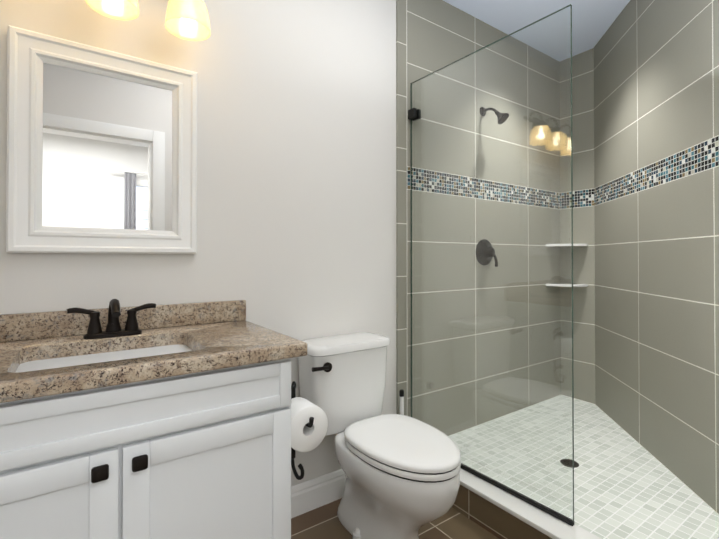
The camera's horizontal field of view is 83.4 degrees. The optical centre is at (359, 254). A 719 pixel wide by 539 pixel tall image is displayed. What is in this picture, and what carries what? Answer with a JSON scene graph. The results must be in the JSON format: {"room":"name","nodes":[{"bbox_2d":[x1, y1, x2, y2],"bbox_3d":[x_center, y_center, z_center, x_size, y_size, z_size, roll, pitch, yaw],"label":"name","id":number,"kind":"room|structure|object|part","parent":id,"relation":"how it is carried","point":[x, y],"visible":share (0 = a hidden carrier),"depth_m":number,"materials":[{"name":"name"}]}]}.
{"room":"bathroom","nodes":[
{"label":"bathroom","id":0,"kind":"room"},
{"bbox_2d":[0,0,395,486],"bbox_3d":[0.103,-0.162,2.163,3.660,2.665,0.100,0,-1,-35],"label":"wall","id":1,"kind":"structure","parent":0,"point":[296,169],"depth_m":1.77,"materials":[{"name":"white paint"}]},
{"bbox_2d":[6,25,196,253],"bbox_3d":[-0.859,-0.354,1.405,0.556,0.700,0.032,0,-1,-35],"label":"mirror","id":2,"kind":"object","parent":1,"relation":"attached to","point":[101,150],"visible":1,"depth_m":1.38,"materials":[{"name":"white mirror"}]},
{"bbox_3d":[-0.865,-0.354,1.413,0.388,0.532,0.005,0,-1,-35],"label":"glass","id":3,"kind":"part","parent":2,"relation":"part of","materials":[{"name":"silver metal"}]},
{"bbox_2d":[85,0,138,19],"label":"sconce","id":4,"kind":"object","parent":1,"relation":"attached to","point":[115,9],"depth_m":1.37,"materials":[{"name":"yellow glass"}]},
{"bbox_2d":[0,300,245,341],"bbox_3d":[-0.874,0.227,1.395,0.980,0.083,0.020,0,-1,-35],"label":"backsplash","id":5,"kind":"structure","parent":1,"relation":"attached to","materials":[{"name":"stone"}]},
{"bbox_2d":[165,0,210,40],"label":"sconce","id":6,"kind":"object","parent":1,"relation":"attached to","point":[187,19],"depth_m":1.43,"materials":[{"name":"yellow glass"}]},
{"bbox_2d":[291,469,344,517],"bbox_3d":[-0.146,1.103,1.905,0.850,0.130,0.017,0,-1,-35],"label":"baseboard","id":7,"kind":"structure","parent":1,"relation":"attached to","point":[313,494],"depth_m":1.86,"materials":[{"name":"white wood"}]},
{"bbox_2d":[291,498,498,538],"bbox_3d":[0.644,1.214,1.383,3.660,0.100,1.980,0,-1,-35],"label":"floor","id":8,"kind":"structure","parent":0,"point":[323,522],"depth_m":1.73,"materials":[{"name":"tile"}]},
{"bbox_2d":[0,299,306,538],"bbox_3d":[-0.715,0.652,1.165,0.980,1.021,0.574,0,-1,-35],"label":"bathroom vanity","id":9,"kind":"object","parent":8,"relation":"on","point":[154,421],"visible":1,"depth_m":1.05,"materials":[{"name":"white"}]},
{"bbox_2d":[67,299,155,338],"bbox_3d":[-0.786,0.205,1.296,0.251,0.125,0.136,0,-1,-35],"label":"faucet","id":10,"kind":"object","parent":9,"relation":"on","point":[113,330],"depth_m":1.31,"materials":[{"name":"black metal"}]},
{"bbox_2d":[291,381,327,479],"bbox_3d":[-0.198,0.603,1.348,0.153,0.331,0.161,0,-1,-35],"label":"paper holder","id":11,"kind":"object","parent":9,"relation":"attached to","point":[309,423],"visible":0.77,"depth_m":1.32,"materials":[{"name":"white paper"}]},
{"bbox_2d":[298,332,460,538],"bbox_3d":[0.070,0.773,1.627,0.455,0.786,0.710,0,-1,-35],"label":"toilet","id":12,"kind":"object","parent":8,"relation":"on","point":[402,476],"visible":0.94,"depth_m":1.60,"materials":[{"name":"white ceramic"}]},
{"bbox_3d":[-0.152,0.461,1.634,0.096,0.040,0.036,0,-1,-35],"label":"lever","id":13,"kind":"part","parent":12,"relation":"part of","materials":[{"name":"black metal"}]},
{"bbox_3d":[-0.071,0.594,1.831,0.400,0.343,0.197,0,-1,-35],"label":"tank","id":14,"kind":"part","parent":12,"relation":"part of","materials":[{"name":"white ceramic"}]},
{"bbox_3d":[0.132,0.966,1.622,0.358,0.400,0.628,0,-1,-35],"label":"bowl","id":15,"kind":"part","parent":12,"relation":"part of","materials":[{"name":"white ceramic"}]},
{"bbox_3d":[0.172,0.721,1.566,0.356,0.028,0.490,0,-1,-35],"label":"lid","id":16,"kind":"part","parent":12,"relation":"part of","materials":[{"name":"white plastic"}]},
{"bbox_3d":[0.169,0.744,1.571,0.356,0.036,0.504,0,-1,-35],"label":"seat","id":17,"kind":"part","parent":12,"relation":"part of","materials":[{"name":"white plastic"}]},
{"bbox_2d":[399,389,403,414],"bbox_3d":[0.221,0.939,2.109,0.044,0.463,0.044,0,-1,-35],"label":"toilet brush","id":18,"kind":"object","parent":8,"relation":"on","point":[401,393],"visible":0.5,"depth_m":2.10,"materials":[{"name":"white plastic"}]},
{"bbox_2d":[452,468,601,538],"bbox_3d":[0.794,1.089,1.441,0.123,0.150,1.857,0,-1,-35],"label":"shower curb","id":19,"kind":"structure","parent":8,"relation":"on","point":[497,512],"depth_m":1.65,"materials":[{"name":"white stone"}]},
{"bbox_2d":[408,4,573,525],"bbox_3d":[0.542,0.038,1.864,0.052,1.960,0.863,0,-1,-37],"label":"glass panel","id":20,"kind":"object","parent":19,"relation":"on","point":[414,114],"visible":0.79,"depth_m":1.76,"materials":[{"name":"clear glass"}]},
{"bbox_2d":[443,0,629,61],"bbox_3d":[0.644,-1.551,1.407,3.660,0.100,1.980,0,-1,-35],"label":"ceiling","id":21,"kind":"structure","parent":0,"point":[593,21],"depth_m":2.55,"materials":[{"name":"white paint"}]},
{"bbox_2d":[448,395,718,538],"bbox_3d":[1.433,1.064,1.944,1.501,0.001,1.749,0,-1,-35],"label":"floor","id":22,"kind":"structure","parent":0,"point":[627,485],"depth_m":1.96,"materials":[{"name":"tile"}]},
{"bbox_2d":[560,459,578,467],"bbox_3d":[1.071,1.063,2.058,0.086,0.003,0.086,0,-1,-35],"label":"floor drain","id":23,"kind":"object","parent":22,"relation":"on","point":[576,464],"visible":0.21,"depth_m":2.05,"materials":[{"name":"black metal"}]},
{"bbox_3d":[1.560,-0.165,1.853,1.576,2.665,1.576,0,-1,-35],"label":"wall","id":24,"kind":"structure","parent":0,"visible":0},
{"bbox_2d":[396,0,718,513],"bbox_3d":[1.371,-0.164,1.924,1.637,2.665,1.751,0,-1,-35],"label":"tiled wall","id":25,"kind":"structure","parent":24,"relation":"attached to","point":[645,115],"depth_m":2.38,"materials":[{"name":"grey tile"}]},
{"bbox_2d":[476,239,497,266],"bbox_3d":[0.815,-0.011,2.544,0.168,0.175,0.070,0,-1,-35],"label":"shower valve","id":26,"kind":"object","parent":25,"relation":"attached to","point":[484,242],"depth_m":2.53,"materials":[{"name":"black metal"}]},
{"bbox_2d":[480,107,508,123],"bbox_3d":[0.849,-0.875,2.519,0.104,0.134,0.161,0,-1,-35],"label":"shower head","id":27,"kind":"object","parent":25,"relation":"attached to","point":[501,119],"depth_m":2.50},
{"bbox_2d":[546,244,587,246],"bbox_3d":[1.518,-0.069,2.957,0.205,0.018,0.205,0,-1,-35],"label":"corner shelf","id":28,"kind":"object","parent":25,"relation":"attached to","point":[563,245],"visible":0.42,"depth_m":2.92,"materials":[{"name":"white ceramic"}]},
{"bbox_2d":[546,283,587,286],"bbox_3d":[1.518,0.224,2.954,0.205,0.018,0.205,0,-1,-35],"label":"corner shelf","id":29,"kind":"object","parent":25,"relation":"attached to","point":[568,284],"visible":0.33,"depth_m":2.91,"materials":[{"name":"white ceramic"}]}
]}

